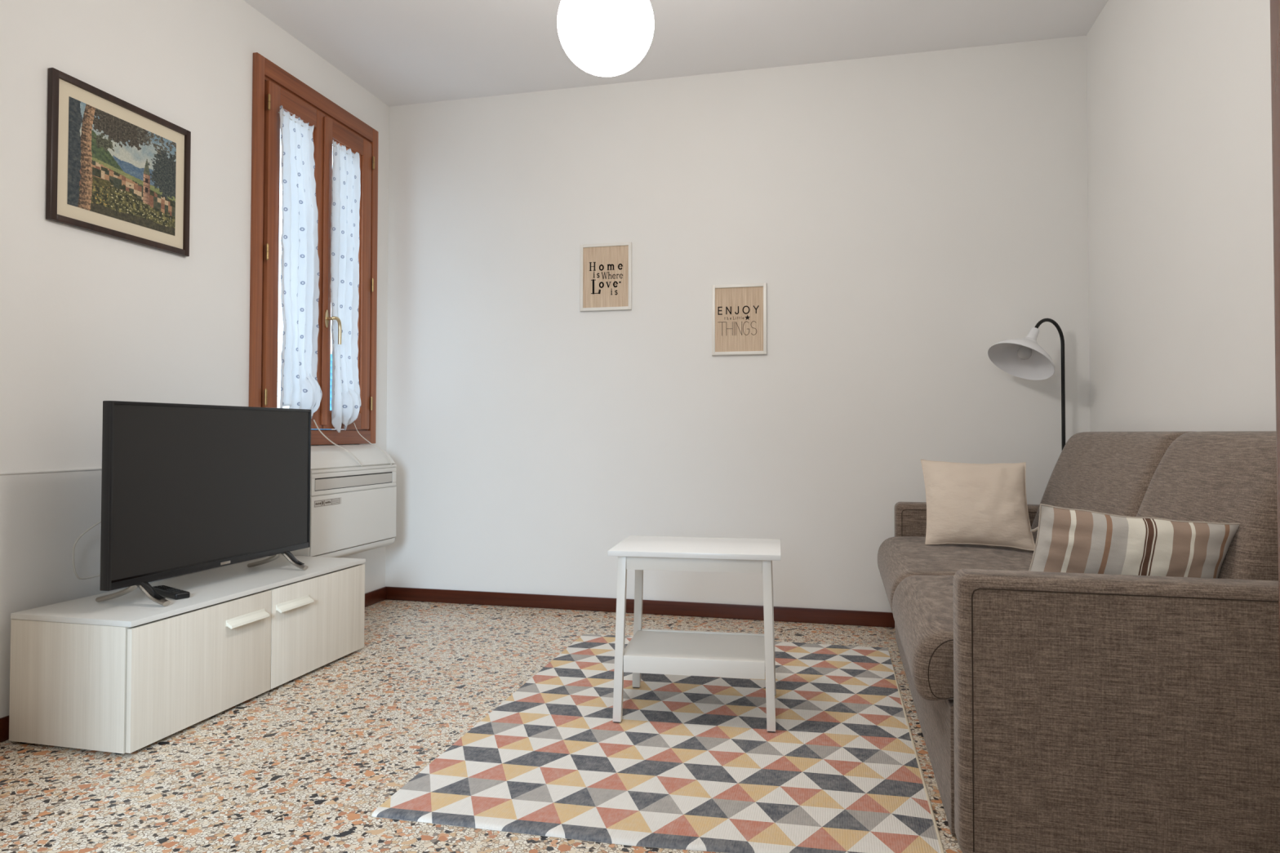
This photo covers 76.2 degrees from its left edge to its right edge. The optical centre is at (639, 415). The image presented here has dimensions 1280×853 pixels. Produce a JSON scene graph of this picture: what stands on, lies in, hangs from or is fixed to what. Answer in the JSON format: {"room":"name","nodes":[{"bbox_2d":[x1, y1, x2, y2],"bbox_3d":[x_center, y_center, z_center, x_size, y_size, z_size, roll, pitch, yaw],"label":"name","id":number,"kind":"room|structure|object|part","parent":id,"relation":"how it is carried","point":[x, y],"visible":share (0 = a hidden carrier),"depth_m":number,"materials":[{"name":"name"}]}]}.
{"room":"living room","nodes":[
{"label":"living room","id":0,"kind":"room"},
{"bbox_2d":[0,0,389,593],"bbox_3d":[-1.895,-0.389,3.022,0.220,2.757,3.651,0,-1,14],"label":"wall","id":1,"kind":"structure","parent":0,"point":[88,318],"depth_m":2.91,"materials":[{"name":"paint"}]},
{"bbox_2d":[0,467,215,718],"bbox_3d":[-1.944,0.536,2.309,0.013,0.733,2.000,0,-1,14],"label":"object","id":2,"kind":"structure","parent":1,"relation":"attached to","point":[43,514],"depth_m":2.57,"materials":[{"name":"paint"}]},
{"bbox_2d":[45,67,191,256],"bbox_3d":[-1.810,-0.858,2.869,0.020,0.485,0.572,0,-1,14],"label":"framed landscape","id":3,"kind":"object","parent":1,"relation":"attached to","point":[117,168],"visible":1,"depth_m":2.83,"materials":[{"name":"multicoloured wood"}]},
{"bbox_2d":[66,96,176,235],"bbox_3d":[-1.808,-0.858,2.871,0.001,0.353,0.444,0,-1,14],"label":"print","id":4,"kind":"object","parent":3,"relation":"attached to","point":[120,169],"depth_m":2.85},
{"bbox_2d":[0,586,386,742],"bbox_3d":[-1.793,0.952,2.928,0.013,0.070,3.291,0,-1,14],"label":"baseboard","id":5,"kind":"structure","parent":1,"relation":"attached to","point":[376,596],"depth_m":4.34,"materials":[{"name":"brown wood"}]},
{"bbox_2d":[248,52,378,444],"bbox_3d":[-1.569,-0.703,3.961,0.215,1.694,0.955,0,-1,14],"label":"window","id":6,"kind":"structure","parent":1,"relation":"in","point":[273,86],"depth_m":3.90,"materials":[{"name":"brown wood"}]},
{"bbox_3d":[-1.605,-0.700,3.759,0.060,1.526,0.406,0,-1,14],"label":"sash","id":7,"kind":"part","parent":6,"relation":"part of","materials":[{"name":"brown wood"}]},
{"bbox_3d":[-1.603,-1.419,3.778,0.059,0.088,0.260,0,-1,14],"label":"sash rail","id":8,"kind":"part","parent":6,"relation":"part of","materials":[{"name":"brown wood"}]},
{"bbox_3d":[-1.605,0.021,3.748,0.059,0.085,0.260,0,-1,14],"label":"sash rail","id":9,"kind":"part","parent":6,"relation":"part of","materials":[{"name":"brown wood"}]},
{"bbox_2d":[278,105,362,466],"bbox_3d":[-1.509,-0.560,3.798,0.121,1.607,0.446,-1,-1,35],"label":"curtain","id":10,"kind":"object","parent":6,"relation":"hanging from","point":[300,388],"visible":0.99,"depth_m":3.74,"materials":[{"name":"white fabric"}]},
{"bbox_3d":[-1.485,-0.428,3.952,0.083,0.165,0.038,1,-1,-32],"label":"handle","id":11,"kind":"part","parent":6,"relation":"part of","materials":[{"name":"gold metal"}]},
{"bbox_3d":[-1.513,0.029,4.130,0.059,0.085,0.271,0,-1,14],"label":"sash rail","id":12,"kind":"part","parent":6,"relation":"part of","materials":[{"name":"brown wood"}]},
{"bbox_3d":[-1.509,-0.691,4.156,0.060,1.526,0.402,0,-1,14],"label":"sash","id":13,"kind":"part","parent":6,"relation":"part of","materials":[{"name":"brown wood"}]},
{"bbox_3d":[-1.511,-1.410,4.159,0.059,0.088,0.271,0,-1,14],"label":"sash rail","id":14,"kind":"part","parent":6,"relation":"part of","materials":[{"name":"brown wood"}]},
{"bbox_2d":[330,139,391,466],"bbox_3d":[-1.432,-0.543,4.123,0.129,1.604,0.343,-1,-2,42],"label":"curtain","id":15,"kind":"object","parent":6,"relation":"hanging from","point":[346,403],"visible":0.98,"depth_m":4.07,"materials":[{"name":"white fabric"}]},
{"bbox_2d":[269,444,396,557],"bbox_3d":[-1.452,0.410,3.928,0.211,0.526,0.712,0,-1,14],"label":"air conditioner","id":16,"kind":"object","parent":1,"relation":"attached to","point":[353,505],"visible":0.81,"depth_m":3.87,"materials":[{"name":"plastic"}]},
{"bbox_2d":[314,497,338,506],"bbox_3d":[-1.406,0.393,3.669,0.001,0.026,0.184,0,-1,14],"label":"label","id":17,"kind":"object","parent":16,"relation":"attached to","point":[318,502],"depth_m":3.66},
{"bbox_3d":[-1.353,0.495,3.903,0.006,0.261,0.708,0,-1,14],"label":"panel","id":18,"kind":"part","parent":16,"relation":"part of","materials":[{"name":"plastic"}]},
{"bbox_2d":[315,471,391,491],"bbox_3d":[-1.357,0.314,3.901,0.002,0.056,0.646,0,-1,14],"label":"air vent","id":19,"kind":"object","parent":16,"relation":"attached to","point":[335,481],"depth_m":3.86,"materials":[{"name":"white plastic"}]},
{"bbox_2d":[0,599,963,852],"bbox_3d":[-0.216,1.018,1.348,4.259,0.120,6.061,0,-1,14],"label":"floor","id":20,"kind":"structure","parent":0,"point":[304,764],"depth_m":2.34,"materials":[{"name":"stone"}]},
{"bbox_2d":[8,555,365,755],"bbox_3d":[-1.509,0.795,2.944,0.458,0.388,1.189,0,-1,14],"label":"tv stand","id":21,"kind":"object","parent":20,"relation":"on","point":[128,673],"visible":1,"depth_m":2.51,"materials":[{"name":"white wood"}]},
{"bbox_2d":[152,585,190,599],"bbox_3d":[-1.555,0.584,2.696,0.200,0.021,0.046,-1,-2,38],"label":"remote control","id":22,"kind":"object","parent":21,"relation":"on","point":[163,590],"visible":0.99,"depth_m":2.66,"materials":[{"name":"black plastic"}]},
{"bbox_3d":[-1.520,0.609,2.951,0.434,0.016,1.189,0,-1,14],"label":"panel","id":23,"kind":"part","parent":21,"relation":"part of","materials":[{"name":"white laminate"}]},
{"bbox_3d":[-1.387,0.792,2.612,0.016,0.352,0.592,0,-1,14],"label":"door","id":24,"kind":"part","parent":21,"relation":"part of","materials":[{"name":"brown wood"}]},
{"bbox_2d":[95,400,311,606],"bbox_3d":[-1.504,0.283,2.897,0.260,0.632,0.953,0,-1,14],"label":"television","id":25,"kind":"object","parent":21,"relation":"on","point":[186,488],"visible":1,"depth_m":2.76,"materials":[{"name":"black plastic"}]},
{"bbox_2d":[72,520,101,579],"bbox_3d":[-1.655,0.389,2.765,0.231,0.293,0.386,0,-1,14],"label":"power cable","id":26,"kind":"object","parent":25,"relation":"attached to","point":[100,522],"visible":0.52,"depth_m":2.62,"materials":[{"name":"white plastic"}]},
{"bbox_3d":[-1.328,0.691,2.770,0.024,0.029,0.185,0,-1,14],"label":"handle","id":27,"kind":"part","parent":21,"relation":"part of","materials":[{"name":"beige plastic"}]},
{"bbox_3d":[-1.270,0.696,3.010,0.024,0.029,0.187,0,-1,14],"label":"handle","id":28,"kind":"part","parent":21,"relation":"part of","materials":[{"name":"beige plastic"}]},
{"bbox_3d":[-1.248,0.805,3.189,0.016,0.352,0.588,0,-1,14],"label":"door","id":29,"kind":"part","parent":21,"relation":"part of","materials":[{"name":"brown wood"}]},
{"bbox_2d":[371,634,944,852],"bbox_3d":[0.198,0.982,2.728,1.358,0.010,1.873,0,-1,14],"label":"rug","id":30,"kind":"object","parent":20,"relation":"on","point":[691,762],"visible":0.85,"depth_m":2.27,"materials":[{"name":"multicoloured fabric"}]},
{"bbox_2d":[608,535,781,732],"bbox_3d":[0.196,0.705,2.731,0.542,0.542,0.388,0,-1,10],"label":"side table","id":31,"kind":"object","parent":30,"relation":"on","point":[655,651],"visible":1,"depth_m":2.59,"materials":[{"name":"white paint"}]},
{"bbox_3d":[-0.063,0.709,2.601,0.041,0.522,0.042,0,-1,14],"label":"leg","id":32,"kind":"part","parent":31,"relation":"part of","materials":[{"name":"white paint"}]},
{"bbox_3d":[-0.006,0.717,2.939,0.043,0.522,0.040,0,-1,14],"label":"leg","id":33,"kind":"part","parent":31,"relation":"part of","materials":[{"name":"white paint"}]},
{"bbox_3d":[0.168,0.789,2.560,0.444,0.053,0.018,0,-1,10],"label":"shelf rail","id":34,"kind":"part","parent":31,"relation":"part of","materials":[{"name":"white paint"}]},
{"bbox_2d":[624,631,764,661],"bbox_3d":[0.196,0.776,2.730,0.471,0.014,0.325,0,-1,10],"label":"shelf","id":35,"kind":"object","parent":31,"relation":"attached to","point":[644,646],"depth_m":2.71,"materials":[{"name":"white paint"}]},
{"bbox_3d":[0.225,0.796,2.899,0.444,0.053,0.018,0,-1,10],"label":"shelf rail","id":36,"kind":"part","parent":31,"relation":"part of","materials":[{"name":"white paint"}]},
{"bbox_3d":[0.399,0.709,2.523,0.043,0.522,0.040,0,-1,14],"label":"leg","id":37,"kind":"part","parent":31,"relation":"part of","materials":[{"name":"white paint"}]},
{"bbox_3d":[0.456,0.716,2.861,0.041,0.522,0.042,0,-1,14],"label":"leg","id":38,"kind":"part","parent":31,"relation":"part of","materials":[{"name":"white paint"}]},
{"bbox_2d":[987,318,1065,449],"bbox_3d":[1.736,0.287,3.625,0.438,1.441,0.280,1,-2,-42],"label":"floor lamp","id":39,"kind":"object","parent":20,"relation":"on","point":[1023,357],"visible":0.87,"depth_m":3.65,"materials":[{"name":"black metal"}]},
{"bbox_3d":[1.665,-0.272,3.571,0.257,0.232,0.268,0,-1,14],"label":"lamp shade","id":40,"kind":"part","parent":39,"relation":"part of","materials":[{"name":"white metal"}]},
{"bbox_3d":[1.693,-0.288,3.583,0.070,0.092,0.064,0,-1,14],"label":"light bulb","id":41,"kind":"part","parent":39,"relation":"part of","materials":[{"name":"white glass"}]},
{"bbox_2d":[877,431,1279,852],"bbox_3d":[1.310,0.519,2.683,0.941,0.931,2.074,0,-1,14],"label":"sofa","id":42,"kind":"object","parent":20,"relation":"on","point":[1057,712],"visible":0.9,"depth_m":1.72,"materials":[{"name":"brown fabric"}]},
{"bbox_2d":[892,575,954,701],"bbox_3d":[1.039,0.590,2.227,0.627,0.178,0.816,0,-1,14],"label":"seat cushion","id":43,"kind":"object","parent":42,"relation":"on","point":[922,606],"depth_m":2.02,"materials":[{"name":"brown fabric"}]},
{"bbox_2d":[877,536,1034,613],"bbox_3d":[1.254,0.610,3.117,0.627,0.177,1.008,0,-1,14],"label":"seat cushion","id":44,"kind":"object","parent":42,"relation":"on","point":[899,557],"depth_m":3.00,"materials":[{"name":"brown fabric"}]},
{"bbox_3d":[1.575,0.699,3.621,0.848,0.606,0.118,0,-1,14],"label":"armrest","id":45,"kind":"part","parent":42,"relation":"part of","materials":[{"name":"brown fabric"}]},
{"bbox_2d":[920,459,1035,551],"bbox_3d":[1.363,0.357,3.313,0.408,0.346,0.210,0,-1,14],"label":"throw cushion","id":46,"kind":"object","parent":42,"relation":"on","point":[970,504],"visible":1,"depth_m":3.26,"materials":[{"name":"beige fabric"}]},
{"bbox_2d":[1031,431,1193,543],"bbox_3d":[1.688,0.327,2.968,0.340,0.535,1.090,0,-1,14],"label":"cushion","id":47,"kind":"object","parent":42,"relation":"on","point":[1110,473],"depth_m":2.82,"materials":[{"name":"brown fabric"}]},
{"bbox_3d":[1.117,0.654,1.722,0.848,0.615,0.118,0,-1,14],"label":"armrest","id":48,"kind":"part","parent":42,"relation":"part of","materials":[{"name":"brown fabric"}]},
{"bbox_2d":[1028,503,1239,578],"bbox_3d":[1.115,0.358,1.885,0.476,0.302,0.135,0,-1,14],"label":"throw cushion","id":49,"kind":"object","parent":42,"relation":"on","point":[1068,540],"visible":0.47,"depth_m":1.83,"materials":[{"name":"fabric"}]},
{"bbox_3d":[0.933,0.271,1.928,0.021,0.013,0.007,0,-1,1],"label":"zipper pull","id":50,"kind":"part","parent":49,"relation":"part of","materials":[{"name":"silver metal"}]},
{"bbox_2d":[1136,431,1278,581],"bbox_3d":[1.474,0.308,2.082,0.340,0.535,0.726,0,-1,14],"label":"cushion","id":51,"kind":"object","parent":42,"relation":"on","point":[1220,477],"depth_m":1.95,"materials":[{"name":"brown fabric"}]},
{"bbox_2d":[243,0,1108,106],"bbox_3d":[-0.211,-1.859,1.408,4.259,0.120,6.061,0,-1,14],"label":"ceiling","id":52,"kind":"structure","parent":0,"point":[402,52],"depth_m":3.74,"materials":[{"name":"paint"}]},
{"bbox_2d":[557,0,653,76],"bbox_3d":[-0.100,-1.391,2.400,0.284,0.773,0.284,0,-1,14],"label":"pendant lamp","id":53,"kind":"object","parent":52,"relation":"hanging from","point":[602,37],"visible":1,"depth_m":2.31,"materials":[{"name":"white glass"}]},
{"bbox_2d":[385,35,1089,612],"bbox_3d":[0.452,-0.360,4.221,3.780,2.757,0.220,0,-1,14],"label":"wall","id":54,"kind":"structure","parent":0,"point":[903,218],"depth_m":4.11,"materials":[{"name":"paint"}]},
{"bbox_2d":[579,241,631,311],"bbox_3d":[-0.178,-0.721,4.258,0.278,0.350,0.018,0,-1,14],"label":"framed sign","id":55,"kind":"object","parent":54,"relation":"attached to","point":[605,268],"visible":1,"depth_m":4.26,"materials":[{"name":"white paint"}]},
{"bbox_2d":[386,586,894,627],"bbox_3d":[0.315,0.980,4.106,3.534,0.070,0.013,0,-1,14],"label":"baseboard","id":56,"kind":"structure","parent":54,"relation":"attached to","point":[860,618],"depth_m":4.16,"materials":[{"name":"brown wood"}]},
{"bbox_2d":[711,283,766,355],"bbox_3d":[0.497,-0.479,4.090,0.274,0.354,0.018,0,-1,14],"label":"framed sign","id":57,"kind":"object","parent":54,"relation":"attached to","point":[739,311],"visible":1,"depth_m":4.09,"materials":[{"name":"white paint"}]},
{"bbox_2d":[1086,0,1275,431],"bbox_3d":[1.489,-0.427,0.931,0.220,2.757,5.691,0,-1,14],"label":"wall","id":58,"kind":"structure","parent":0,"point":[1182,333],"depth_m":2.73,"materials":[{"name":"paint"}]},
{"bbox_3d":[-0.469,-0.431,0.873,3.560,2.757,0.140,0,-1,14],"label":"wall","id":59,"kind":"structure","parent":0,"visible":0},
{"bbox_2d":[1270,0,1279,668],"bbox_3d":[-0.405,-0.128,0.850,2.014,2.149,0.167,0,-1,14],"label":"door","id":60,"kind":"structure","parent":59,"relation":"in","point":[1274,4],"depth_m":0.70,"materials":[{"name":"brown wood"}]},
{"label":"outside","id":61,"kind":"structure","parent":0,"visible":0},
{"bbox_2d":[277,342,332,410],"bbox_3d":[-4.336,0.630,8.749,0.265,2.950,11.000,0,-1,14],"label":"house","id":62,"kind":"structure","parent":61,"point":[279,344],"depth_m":9.36,"materials":[{"name":"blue paint"}]},
{"bbox_2d":[329,354,332,410],"bbox_3d":[-3.825,-0.109,10.452,0.065,1.300,1.280,0,-1,14],"label":"shutter","id":63,"kind":"object","parent":62,"relation":"hanging from","point":[331,379],"depth_m":10.20,"materials":[{"name":"blue paint"}]}
]}

